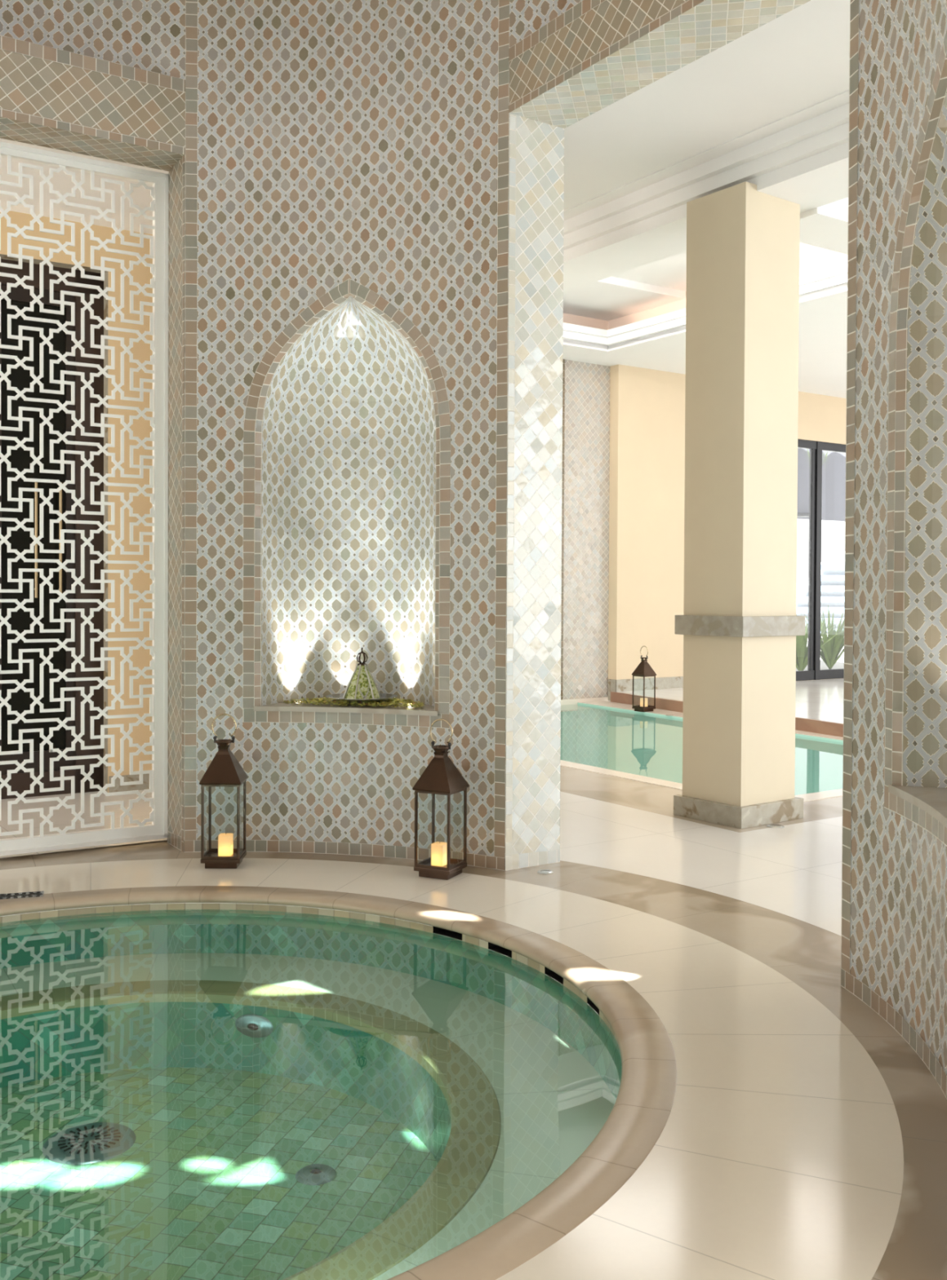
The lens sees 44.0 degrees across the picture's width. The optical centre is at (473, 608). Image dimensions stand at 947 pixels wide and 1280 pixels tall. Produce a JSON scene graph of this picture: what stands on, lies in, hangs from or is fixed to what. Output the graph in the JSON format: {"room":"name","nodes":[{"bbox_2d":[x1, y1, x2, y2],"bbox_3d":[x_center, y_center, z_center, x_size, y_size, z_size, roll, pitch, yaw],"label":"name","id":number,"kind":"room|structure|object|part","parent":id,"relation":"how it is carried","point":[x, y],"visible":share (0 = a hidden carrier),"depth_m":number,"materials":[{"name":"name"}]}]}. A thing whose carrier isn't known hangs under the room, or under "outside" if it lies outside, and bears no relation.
{"room":"spa","nodes":[
{"label":"spa","id":0,"kind":"room"},
{"bbox_2d":[0,210,152,792],"bbox_3d":[-3.353,-0.571,6.162,5.400,3.334,0.001,0,1,-32],"label":"wall","id":1,"kind":"structure","parent":0,"point":[141,504],"depth_m":6.96,"materials":[{"name":"beige paint"}]},
{"bbox_2d":[0,258,103,799],"bbox_3d":[-3.151,-0.449,6.426,2.200,3.084,0.088,0,1,-32],"label":"door","id":2,"kind":"structure","parent":1,"relation":"in","point":[20,620],"depth_m":6.87,"materials":[{"name":"brown wood"}]},
{"bbox_3d":[-2.563,-0.472,6.825,0.360,2.604,0.010,0,1,-32],"label":"pane","id":3,"kind":"part","parent":2,"relation":"part of","materials":[{"name":"black glass"}]},
{"bbox_3d":[-2.534,-0.398,6.784,0.015,0.667,0.043,0,1,-29],"label":"handle","id":4,"kind":"part","parent":2,"relation":"part of","materials":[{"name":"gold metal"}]},
{"bbox_3d":[-2.419,-0.402,6.855,0.015,0.674,0.043,0,1,-29],"label":"handle","id":5,"kind":"part","parent":2,"relation":"part of","materials":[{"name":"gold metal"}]},
{"bbox_2d":[0,253,107,792],"bbox_3d":[-3.127,-0.449,6.387,2.200,3.084,0.140,0,1,-32],"label":"trim","id":6,"kind":"structure","parent":1,"relation":"attached to","point":[2,256],"depth_m":6.94,"materials":[{"name":"stone"}]},
{"bbox_2d":[108,773,149,792],"bbox_3d":[-3.358,1.046,6.180,5.400,0.100,0.011,0,1,-32],"label":"baseboard","id":7,"kind":"structure","parent":1,"relation":"attached to","point":[127,778],"depth_m":6.99,"materials":[{"name":"stone"}]},
{"bbox_2d":[0,790,167,857],"bbox_3d":[-2.972,1.102,5.557,5.369,0.001,4.103,0,1,0],"label":"floor","id":8,"kind":"structure","parent":0,"point":[140,811],"depth_m":6.20,"materials":[{"name":"beige tile"}]},
{"bbox_2d":[0,137,168,234],"bbox_3d":[-2.955,-2.227,5.510,5.369,0.001,4.103,0,1,0],"label":"lattice screen","id":9,"kind":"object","parent":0,"point":[61,182],"depth_m":6.30,"materials":[{"name":"white paint"}]},
{"bbox_2d":[0,0,185,171],"bbox_3d":[-2.160,-1.031,4.967,2.731,4.300,0.253,0,1,-32],"label":"wall","id":10,"kind":"structure","parent":0,"point":[105,79],"depth_m":5.19,"materials":[{"name":"beige tile"}]},
{"bbox_2d":[167,155,185,852],"bbox_3d":[-1.387,-0.477,5.460,0.002,3.185,0.250,0,1,-32],"label":"wall","id":11,"kind":"structure","parent":0,"point":[176,175],"depth_m":5.46,"materials":[{"name":"beige tile"}]},
{"bbox_2d":[0,1066,437,1279],"bbox_3d":[-1.046,1.650,3.194,1.970,0.001,1.970,0,1,0],"label":"floor","id":12,"kind":"structure","parent":0,"point":[206,1188],"depth_m":3.39,"materials":[{"name":"tile"}]},
{"bbox_2d":[41,1122,135,1164],"bbox_3d":[-1.181,1.636,3.603,0.274,0.014,0.274,0,1,0],"label":"drain cover","id":13,"kind":"object","parent":12,"relation":"on","point":[94,1142],"visible":1,"depth_m":3.58,"materials":[{"name":"metal"}]},
{"bbox_2d":[294,1164,336,1185],"bbox_3d":[-0.459,1.641,3.413,0.120,0.016,0.120,0,1,0],"label":"jet","id":14,"kind":"object","parent":12,"relation":"on","point":[316,1176],"visible":1,"depth_m":3.40,"materials":[{"name":"metal"}]},
{"bbox_2d":[0,1001,451,1163],"bbox_3d":[-1.046,1.532,3.193,1.970,0.235,1.970,0,1,0],"label":"wall","id":15,"kind":"structure","parent":0,"point":[353,1062],"depth_m":4.09,"materials":[{"name":"tile"}]},
{"bbox_2d":[0,980,501,1279],"bbox_3d":[-1.045,1.398,3.191,2.240,0.035,2.240,0,1,0],"label":"pool step","id":16,"kind":"structure","parent":15,"relation":"attached to","point":[469,1153],"depth_m":3.47,"materials":[{"name":"tile"}]},
{"bbox_2d":[235,1013,273,1037],"bbox_3d":[-0.777,1.473,4.129,0.150,0.082,0.016,1,1,16],"label":"jet","id":17,"kind":"object","parent":15,"relation":"attached to","point":[264,1026],"visible":1,"depth_m":4.13,"materials":[{"name":"metal"}]},
{"bbox_2d":[0,953,615,1279],"bbox_3d":[-1.045,1.385,3.191,2.904,0.001,2.904,0,1,0],"label":"bench","id":18,"kind":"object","parent":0,"point":[553,1102],"depth_m":3.74,"materials":[{"name":"tile"}]},
{"bbox_2d":[0,902,622,1100],"bbox_3d":[-1.044,1.285,3.189,2.904,0.199,2.904,0,1,0],"label":"wall","id":19,"kind":"structure","parent":0,"point":[508,983],"depth_m":4.50,"materials":[{"name":"tile"}]},
{"bbox_2d":[0,885,676,1279],"bbox_3d":[-1.044,1.167,3.188,3.148,0.038,3.148,0,1,0],"label":"pool rim","id":20,"kind":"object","parent":19,"relation":"attached to","point":[641,1111],"depth_m":3.03,"materials":[{"name":"stone"}]},
{"bbox_2d":[432,926,469,940],"bbox_3d":[-0.075,1.186,4.308,0.150,0.026,0.062,1,1,41],"label":"overflow slot","id":21,"kind":"object","parent":19,"relation":"attached to","point":[438,931],"visible":0.54,"depth_m":4.33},
{"bbox_2d":[488,942,511,957],"bbox_3d":[0.116,1.190,4.109,0.061,0.026,0.134,0,1,-38],"label":"overflow slot","id":22,"kind":"object","parent":19,"relation":"attached to","point":[493,947],"visible":0.39,"depth_m":4.13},
{"bbox_2d":[544,966,563,984],"bbox_3d":[0.290,1.194,3.833,0.061,0.026,0.127,0,1,-26],"label":"overflow slot","id":23,"kind":"object","parent":19,"relation":"attached to","point":[548,972],"visible":0.38,"depth_m":3.86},
{"bbox_2d":[586,996,599,1014],"bbox_3d":[0.392,1.199,3.554,0.061,0.026,0.111,0,1,-14],"label":"overflow slot","id":24,"kind":"object","parent":19,"relation":"attached to","point":[589,1002],"visible":0.16,"depth_m":3.58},
{"bbox_2d":[184,0,509,870],"bbox_3d":[-0.531,-1.030,5.428,1.500,4.300,0.503,0,1,12],"label":"wall","id":25,"kind":"structure","parent":0,"point":[347,161],"depth_m":5.34,"materials":[{"name":"tile"}]},
{"bbox_2d":[253,700,437,715],"bbox_3d":[-0.538,0.458,5.489,0.869,0.022,0.425,0,1,12],"label":"shelf","id":26,"kind":"object","parent":25,"relation":"attached to","point":[261,708],"depth_m":5.36,"materials":[{"name":"stone"}]},
{"bbox_2d":[282,697,424,707],"bbox_3d":[-0.528,0.434,5.508,0.687,0.024,0.344,0,1,13],"label":"dried petals","id":27,"kind":"object","parent":25,"relation":"on","point":[402,702],"visible":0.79,"depth_m":5.41,"materials":[{"name":"plant"}]},
{"bbox_2d":[326,647,397,705],"bbox_3d":[-0.523,0.313,5.497,0.334,0.268,0.334,0,1,0],"label":"incense burner","id":28,"kind":"object","parent":25,"relation":"on","point":[362,686],"visible":0.99,"depth_m":5.46,"materials":[{"name":"metal"}]},
{"bbox_3d":[-0.524,0.428,5.498,0.334,0.039,0.334,0,1,0],"label":"dish","id":29,"kind":"part","parent":28,"relation":"part of","materials":[{"name":"metal"}]},
{"bbox_2d":[0,791,841,936],"bbox_3d":[-3.615,1.162,1.389,21.215,0.001,22.613,0,1,0],"label":"floor","id":30,"kind":"structure","parent":0,"point":[804,884],"depth_m":5.32,"materials":[{"name":"beige tile"}]},
{"bbox_2d":[430,373,439,684],"bbox_3d":[-1.692,-0.777,11.193,5.789,3.820,0.200,0,1,-34],"label":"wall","id":31,"kind":"structure","parent":0,"point":[430,373],"depth_m":11.98,"materials":[{"name":"beige tile"}]},
{"bbox_2d":[0,857,903,1279],"bbox_3d":[-1.044,1.150,3.187,4.158,0.001,4.158,0,1,0],"label":"floor","id":32,"kind":"structure","parent":0,"point":[778,1154],"depth_m":2.78,"materials":[{"name":"beige stone"}]},
{"bbox_2d":[0,890,44,900],"bbox_3d":[-1.789,1.123,4.583,0.200,0.008,0.085,0,1,-18],"label":"drain grate","id":33,"kind":"object","parent":32,"relation":"on","point":[33,894],"visible":1,"depth_m":4.58,"materials":[{"name":"metal"}]},
{"bbox_2d":[199,713,248,868],"bbox_3d":[-1.092,0.789,5.127,0.180,0.665,0.180,0,1,-1],"label":"lantern","id":34,"kind":"object","parent":32,"relation":"on","point":[224,770],"visible":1,"depth_m":5.07,"materials":[{"name":"brown metal"}]},
{"bbox_3d":[-1.168,0.917,5.050,0.011,0.328,0.011,0,1,-1],"label":"corner post","id":35,"kind":"part","parent":34,"relation":"part of","materials":[{"name":"brown metal"}]},
{"bbox_3d":[-1.171,0.914,5.204,0.011,0.328,0.011,0,1,-1],"label":"corner post","id":36,"kind":"part","parent":34,"relation":"part of","materials":[{"name":"brown metal"}]},
{"bbox_2d":[199,742,248,784],"bbox_3d":[-1.091,0.668,5.125,0.180,0.174,0.180,0,1,-1],"label":"hood","id":37,"kind":"object","parent":34,"relation":"attached to","point":[224,768],"depth_m":5.07,"materials":[{"name":"brown metal"}]},
{"bbox_2d":[200,850,246,863],"bbox_3d":[-1.093,1.087,5.131,0.169,0.018,0.169,0,1,-1],"label":"tray","id":38,"kind":"object","parent":34,"relation":"on","point":[209,856],"depth_m":5.05,"materials":[{"name":"brown metal"}]},
{"bbox_3d":[-1.091,0.509,5.123,0.110,0.103,0.008,0,1,-1],"label":"handle","id":39,"kind":"part","parent":34,"relation":"part of","materials":[{"name":"gold metal"}]},
{"bbox_3d":[-1.092,0.759,5.126,0.163,0.011,0.163,0,1,-1],"label":"rail","id":40,"kind":"part","parent":34,"relation":"part of","materials":[{"name":"brown metal"}]},
{"bbox_3d":[-1.093,1.072,5.131,0.163,0.011,0.163,0,1,-1],"label":"rail","id":41,"kind":"part","parent":34,"relation":"part of","materials":[{"name":"brown metal"}]},
{"bbox_2d":[217,832,233,856],"bbox_3d":[-1.085,1.030,5.130,0.056,0.098,0.056,0,1,-1],"label":"pillar candle","id":42,"kind":"object","parent":34,"relation":"on","point":[225,841],"visible":0.95,"depth_m":5.10,"materials":[{"name":"wax"}]},
{"bbox_3d":[-1.014,0.917,5.053,0.011,0.328,0.011,0,1,-1],"label":"corner post","id":43,"kind":"part","parent":34,"relation":"part of","materials":[{"name":"brown metal"}]},
{"bbox_3d":[-1.017,0.915,5.207,0.011,0.328,0.011,0,1,-1],"label":"corner post","id":44,"kind":"part","parent":34,"relation":"part of","materials":[{"name":"brown metal"}]},
{"bbox_2d":[412,718,469,879],"bbox_3d":[-0.138,0.796,4.967,0.180,0.665,0.180,1,1,26],"label":"lantern","id":45,"kind":"object","parent":32,"relation":"on","point":[441,776],"visible":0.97,"depth_m":4.93,"materials":[{"name":"brown metal"}]},
{"bbox_3d":[-0.242,0.923,4.933,0.011,0.328,0.011,1,1,26],"label":"corner post","id":46,"kind":"part","parent":45,"relation":"part of","materials":[{"name":"brown metal"}]},
{"bbox_3d":[-0.174,0.921,5.072,0.011,0.328,0.011,1,1,26],"label":"corner post","id":47,"kind":"part","parent":45,"relation":"part of","materials":[{"name":"brown metal"}]},
{"bbox_2d":[431,841,447,866],"bbox_3d":[-0.143,1.037,4.970,0.056,0.098,0.056,1,1,26],"label":"pillar candle","id":48,"kind":"object","parent":45,"relation":"on","point":[438,849],"visible":0.82,"depth_m":4.95,"materials":[{"name":"wax"}]},
{"bbox_2d":[413,860,466,875],"bbox_3d":[-0.140,1.094,4.971,0.169,0.018,0.169,1,1,26],"label":"tray","id":49,"kind":"object","parent":45,"relation":"on","point":[424,867],"depth_m":4.92,"materials":[{"name":"brown metal"}]},
{"bbox_2d":[412,748,469,793],"bbox_3d":[-0.137,0.675,4.965,0.180,0.174,0.180,1,1,26],"label":"hood","id":50,"kind":"object","parent":45,"relation":"attached to","point":[441,775],"depth_m":4.92,"materials":[{"name":"brown metal"}]},
{"bbox_3d":[-0.139,1.079,4.971,0.163,0.011,0.163,1,1,26],"label":"rail","id":51,"kind":"part","parent":45,"relation":"part of","materials":[{"name":"brown metal"}]},
{"bbox_3d":[-0.138,0.766,4.966,0.163,0.011,0.163,1,1,26],"label":"rail","id":52,"kind":"part","parent":45,"relation":"part of","materials":[{"name":"brown metal"}]},
{"bbox_3d":[-0.137,0.516,4.963,0.110,0.103,0.008,1,1,26],"label":"handle","id":53,"kind":"part","parent":45,"relation":"part of","materials":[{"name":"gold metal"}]},
{"bbox_3d":[-0.103,0.924,4.866,0.011,0.328,0.011,1,1,26],"label":"corner post","id":54,"kind":"part","parent":45,"relation":"part of","materials":[{"name":"brown metal"}]},
{"bbox_3d":[-0.036,0.923,5.004,0.011,0.328,0.011,1,1,26],"label":"corner post","id":55,"kind":"part","parent":45,"relation":"part of","materials":[{"name":"brown metal"}]},
{"bbox_2d":[0,840,946,1279],"bbox_3d":[-1.044,1.150,3.187,5.024,0.001,5.024,0,1,0],"label":"floor","id":56,"kind":"structure","parent":0,"point":[807,954],"depth_m":3.84,"materials":[{"name":"stone"}]},
{"bbox_2d":[0,141,168,856],"bbox_3d":[-2.193,-0.479,5.126,1.720,3.146,0.048,0,1,-32],"label":"lattice screen","id":57,"kind":"object","parent":56,"relation":"on","point":[158,318],"visible":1,"depth_m":5.39,"materials":[{"name":"white paint"}]},
{"bbox_2d":[537,869,553,874],"bbox_3d":[0.308,1.127,5.026,0.070,0.005,0.070,0,1,0],"label":"floor light","id":58,"kind":"object","parent":56,"relation":"on","point":[543,871],"visible":1,"depth_m":5.02,"materials":[{"name":"metal"}]},
{"bbox_2d":[505,112,564,871],"bbox_3d":[0.269,-0.496,5.114,0.300,3.250,0.002,0,1,-34],"label":"wall","id":59,"kind":"structure","parent":0,"point":[535,148],"depth_m":5.11,"materials":[{"name":"white tile"}]},
{"bbox_2d":[562,360,609,699],"bbox_3d":[1.136,-0.838,12.956,0.730,3.720,0.260,0,1,-34],"label":"wall pier","id":60,"kind":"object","parent":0,"point":[587,385],"visible":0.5,"depth_m":12.87,"materials":[{"name":"beige tile"}]},
{"bbox_2d":[563,276,685,320],"bbox_3d":[0.562,-3.157,11.232,2.860,0.200,1.220,0,1,-34],"label":"ceiling","id":61,"kind":"structure","parent":0,"point":[611,298],"depth_m":11.53,"materials":[{"name":"white paint"}]},
{"bbox_2d":[508,0,810,128],"bbox_3d":[0.765,-1.008,4.374,0.303,4.300,2.668,0,1,-34],"label":"wall","id":62,"kind":"structure","parent":0,"point":[570,60],"depth_m":4.59,"materials":[{"name":"beige tile"}]},
{"bbox_2d":[560,765,842,832],"bbox_3d":[0.874,1.069,9.542,8.520,0.001,7.319,0,1,0],"label":"floor","id":63,"kind":"structure","parent":0,"point":[651,797],"depth_m":6.94,"materials":[{"name":"stone"}]},
{"bbox_2d":[673,181,805,828],"bbox_3d":[1.433,-0.532,6.284,0.502,3.300,0.474,0,1,-37],"label":"column","id":64,"kind":"structure","parent":63,"relation":"on","point":[740,625],"depth_m":6.13,"materials":[{"name":"beige paint"}]},
{"bbox_3d":[1.430,0.087,6.293,0.502,0.105,0.473,0,1,-37],"label":"dado rail","id":65,"kind":"part","parent":64,"relation":"part of","materials":[{"name":"stone"}]},
{"bbox_2d":[766,823,784,827],"bbox_3d":[1.557,1.119,6.042,0.090,0.005,0.090,0,1,0],"label":"floor light","id":66,"kind":"object","parent":63,"relation":"on","point":[772,825],"visible":1,"depth_m":6.03,"materials":[{"name":"metal"}]},
{"bbox_2d":[560,702,843,795],"bbox_3d":[1.410,1.443,9.826,2.917,0.750,5.291,0,1,-34],"label":"swimming pool","id":67,"kind":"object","parent":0,"point":[819,761],"depth_m":11.65,"materials":[{"name":"liquid"}]},
{"bbox_2d":[560,359,564,699],"bbox_3d":[0.942,-0.855,12.658,0.075,3.680,0.015,0,1,-34],"label":"trim","id":68,"kind":"structure","parent":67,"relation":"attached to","point":[563,360],"depth_m":12.66,"materials":[{"name":"white tile"}]},
{"bbox_2d":[560,697,608,705],"bbox_3d":[1.097,1.047,12.954,0.810,0.130,0.275,0,1,-34],"label":"trim","id":69,"kind":"structure","parent":67,"relation":"attached to","point":[571,701],"depth_m":12.84,"materials":[{"name":"stone"}]},
{"bbox_2d":[560,704,682,731],"bbox_3d":[1.270,1.085,9.821,5.104,0.001,6.016,0,1,0],"label":"pool water","id":70,"kind":"object","parent":67,"relation":"in","point":[580,717],"visible":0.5,"depth_m":11.20,"materials":[{"name":"teal liquid"}]},
{"bbox_2d":[560,760,842,801],"bbox_3d":[1.249,1.093,9.615,2.733,0.053,5.449,0,1,-34],"label":"trim","id":71,"kind":"structure","parent":67,"relation":"attached to","point":[836,793],"depth_m":7.50,"materials":[{"name":"stone"}]},
{"bbox_2d":[577,700,843,740],"bbox_3d":[2.532,1.087,10.511,0.377,0.053,5.497,0,1,-27],"label":"trim","id":72,"kind":"structure","parent":67,"relation":"attached to","point":[602,703],"depth_m":11.86,"materials":[{"name":"stone"}]},
{"bbox_2d":[631,645,656,711],"bbox_3d":[1.732,0.708,11.891,0.180,0.665,0.180,0,1,-37],"label":"lantern","id":73,"kind":"object","parent":72,"relation":"on","point":[643,669],"visible":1,"depth_m":11.85,"materials":[{"name":"brown metal"}]},
{"bbox_3d":[1.623,0.833,11.908,0.011,0.328,0.011,0,1,-37],"label":"corner post","id":74,"kind":"part","parent":73,"relation":"part of","materials":[{"name":"brown metal"}]},
{"bbox_2d":[640,697,647,706],"bbox_3d":[1.730,0.948,11.895,0.056,0.098,0.056,0,1,-37],"label":"pillar candle","id":75,"kind":"object","parent":73,"relation":"in","point":[641,699],"visible":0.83,"depth_m":11.88,"materials":[{"name":"wax"}]},
{"bbox_2d":[631,706,655,710],"bbox_3d":[1.730,1.005,11.895,0.169,0.018,0.169,0,1,-37],"label":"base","id":76,"kind":"object","parent":73,"relation":"on","point":[636,708],"depth_m":11.84,"materials":[{"name":"brown metal"}]},
{"bbox_2d":[631,658,656,675],"bbox_3d":[1.732,0.586,11.889,0.180,0.174,0.180,0,1,-37],"label":"hood","id":77,"kind":"object","parent":73,"relation":"attached to","point":[643,668],"depth_m":11.85,"materials":[{"name":"brown metal"}]},
{"bbox_3d":[1.716,0.835,11.785,0.011,0.328,0.011,0,1,-37],"label":"corner post","id":78,"kind":"part","parent":73,"relation":"part of","materials":[{"name":"brown metal"}]},
{"bbox_3d":[1.730,0.990,11.895,0.163,0.011,0.163,0,1,-37],"label":"rail","id":79,"kind":"part","parent":73,"relation":"part of","materials":[{"name":"brown metal"}]},
{"bbox_3d":[1.839,0.835,11.878,0.011,0.328,0.011,0,1,-37],"label":"corner post","id":80,"kind":"part","parent":73,"relation":"part of","materials":[{"name":"brown metal"}]},
{"bbox_2d":[610,691,843,737],"bbox_3d":[2.993,1.016,10.043,0.040,0.112,6.476,0,1,-27],"label":"trim","id":81,"kind":"structure","parent":67,"relation":"attached to","point":[831,728],"depth_m":11.78,"materials":[{"name":"stone"}]},
{"bbox_2d":[562,283,847,398],"bbox_3d":[7.102,-2.698,8.708,11.439,0.180,18.498,0,1,-34],"label":"ceiling","id":82,"kind":"structure","parent":0,"point":[823,324],"depth_m":12.26,"materials":[{"name":"white paint"}]},
{"bbox_2d":[800,197,848,254],"bbox_3d":[6.462,-2.670,9.651,11.439,1.050,0.405,0,1,-34],"label":"trim","id":83,"kind":"structure","parent":82,"relation":"attached to","point":[826,226],"depth_m":6.52,"materials":[{"name":"white paint"}]},
{"bbox_2d":[563,249,847,329],"bbox_3d":[1.548,-3.057,9.782,3.060,0.450,4.809,0,1,-34],"label":"wall","id":84,"kind":"structure","parent":0,"point":[827,259],"depth_m":11.72,"materials":[{"name":"paint"}]},
{"bbox_2d":[563,263,847,354],"bbox_3d":[1.599,-2.732,9.798,2.480,0.199,4.290,0,1,-34],"label":"trim","id":85,"kind":"structure","parent":84,"relation":"attached to","point":[818,281],"depth_m":11.52,"materials":[{"name":"white paint"}]},
{"bbox_2d":[564,0,849,210],"bbox_3d":[0.509,-2.344,4.233,13.064,0.001,16.824,0,1,0],"label":"ceiling","id":86,"kind":"structure","parent":0,"point":[799,60],"depth_m":5.44,"materials":[{"name":"white paint"}]},
{"bbox_2d":[563,89,848,292],"bbox_3d":[2.099,-2.645,5.309,0.660,1.020,18.498,0,1,-34],"label":"ceiling beam","id":87,"kind":"structure","parent":86,"relation":"attached to","point":[801,157],"depth_m":6.25,"materials":[{"name":"white paint"}]},
{"bbox_2d":[611,242,826,291],"bbox_3d":[1.874,-3.158,9.300,2.860,0.130,3.450,0,1,-34],"label":"ceiling","id":88,"kind":"structure","parent":0,"point":[670,272],"depth_m":10.84,"materials":[{"name":"white paint"}]},
{"bbox_2d":[608,633,844,701],"bbox_3d":[-7.289,0.792,37.419,102.491,0.280,91.872,0,1,0],"label":"floor","id":89,"kind":"structure","parent":0,"point":[839,664],"depth_m":20.18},
{"bbox_2d":[795,614,840,671],"bbox_3d":[5.018,0.503,18.007,1.173,0.974,1.283,1,1,23],"label":"shrub","id":90,"kind":"object","parent":89,"relation":"on","point":[802,650],"visible":0.48,"depth_m":17.78,"materials":[{"name":"green plant"}]},
{"bbox_2d":[795,551,844,632],"bbox_3d":[11.690,-0.245,37.440,7.383,3.368,0.800,0,1,-34],"label":"pavilion","id":91,"kind":"object","parent":89,"relation":"on","point":[833,566],"visible":0.21,"depth_m":36.81,"materials":[{"name":"white"}]},
{"bbox_2d":[797,448,845,521],"bbox_3d":[5.734,-2.383,19.094,2.836,6.720,0.188,0,1,-34],"label":"awning","id":92,"kind":"object","parent":89,"relation":"on","point":[833,468],"visible":0.07,"depth_m":19.16,"materials":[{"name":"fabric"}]},
{"bbox_2d":[800,606,844,669],"bbox_3d":[5.718,0.438,18.922,1.437,1.085,1.280,1,1,24],"label":"shrub","id":93,"kind":"object","parent":89,"relation":"on","point":[829,653],"visible":0.52,"depth_m":18.80,"materials":[{"name":"green plant"}]},
{"bbox_2d":[608,364,846,680],"bbox_3d":[4.790,-0.803,15.265,7.909,3.820,0.250,0,1,-34],"label":"wall","id":94,"kind":"structure","parent":0,"point":[646,481],"depth_m":13.21,"materials":[{"name":"beige paint"}]},
{"bbox_2d":[607,676,683,701],"bbox_3d":[2.498,0.899,13.657,2.322,0.240,0.142,0,1,-34],"label":"baseboard","id":95,"kind":"structure","parent":94,"relation":"attached to","point":[621,685],"depth_m":13.16,"materials":[{"name":"stone"}]},
{"bbox_2d":[795,439,845,680],"bbox_3d":[5.251,-0.614,15.485,4.300,3.020,0.070,0,1,-34],"label":"window frame","id":96,"kind":"structure","parent":94,"relation":"in","point":[814,672],"depth_m":14.84,"materials":[{"name":"black metal"}]},
{"bbox_2d":[615,678,844,723],"bbox_3d":[6.092,1.003,12.149,8.270,0.110,6.419,0,1,-34],"label":"floor","id":97,"kind":"structure","parent":0,"point":[817,700],"depth_m":12.34,"materials":[{"name":"beige tile"}]},
{"bbox_2d":[741,816,842,856],"bbox_3d":[6.072,1.188,2.998,9.474,0.001,10.932,0,1,0],"label":"floor","id":98,"kind":"structure","parent":0,"point":[825,835],"depth_m":5.84,"materials":[{"name":"beige tile"}]},
{"bbox_2d":[840,0,946,1098],"bbox_3d":[1.247,-0.983,2.734,0.518,4.300,1.583,0,1,10],"label":"wall","id":99,"kind":"structure","parent":0,"point":[894,949],"depth_m":3.24,"materials":[{"name":"tile"}]},
{"bbox_2d":[840,0,850,949],"bbox_3d":[1.259,-0.471,3.651,0.300,3.250,0.002,0,1,-34],"label":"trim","id":100,"kind":"structure","parent":99,"relation":"attached to","point":[850,0],"depth_m":3.57,"materials":[{"name":"beige tile"}]},
{"bbox_2d":[888,784,946,827],"bbox_3d":[1.294,0.506,2.796,0.425,0.022,0.869,0,1,9],"label":"shelf","id":101,"kind":"object","parent":99,"relation":"attached to","point":[929,800],"depth_m":3.08,"materials":[{"name":"stone"}]},
{"label":"outside","id":102,"kind":"structure","parent":0,"visible":0},
{"bbox_2d":[804,448,809,464],"bbox_3d":[4.844,-2.256,17.035,0.402,0.649,0.162,0,1,-34],"label":"frond","id":103,"kind":"object","parent":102,"point":[804,449],"visible":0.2,"depth_m":17.09,"materials":[{"name":"green plant"}]}
]}

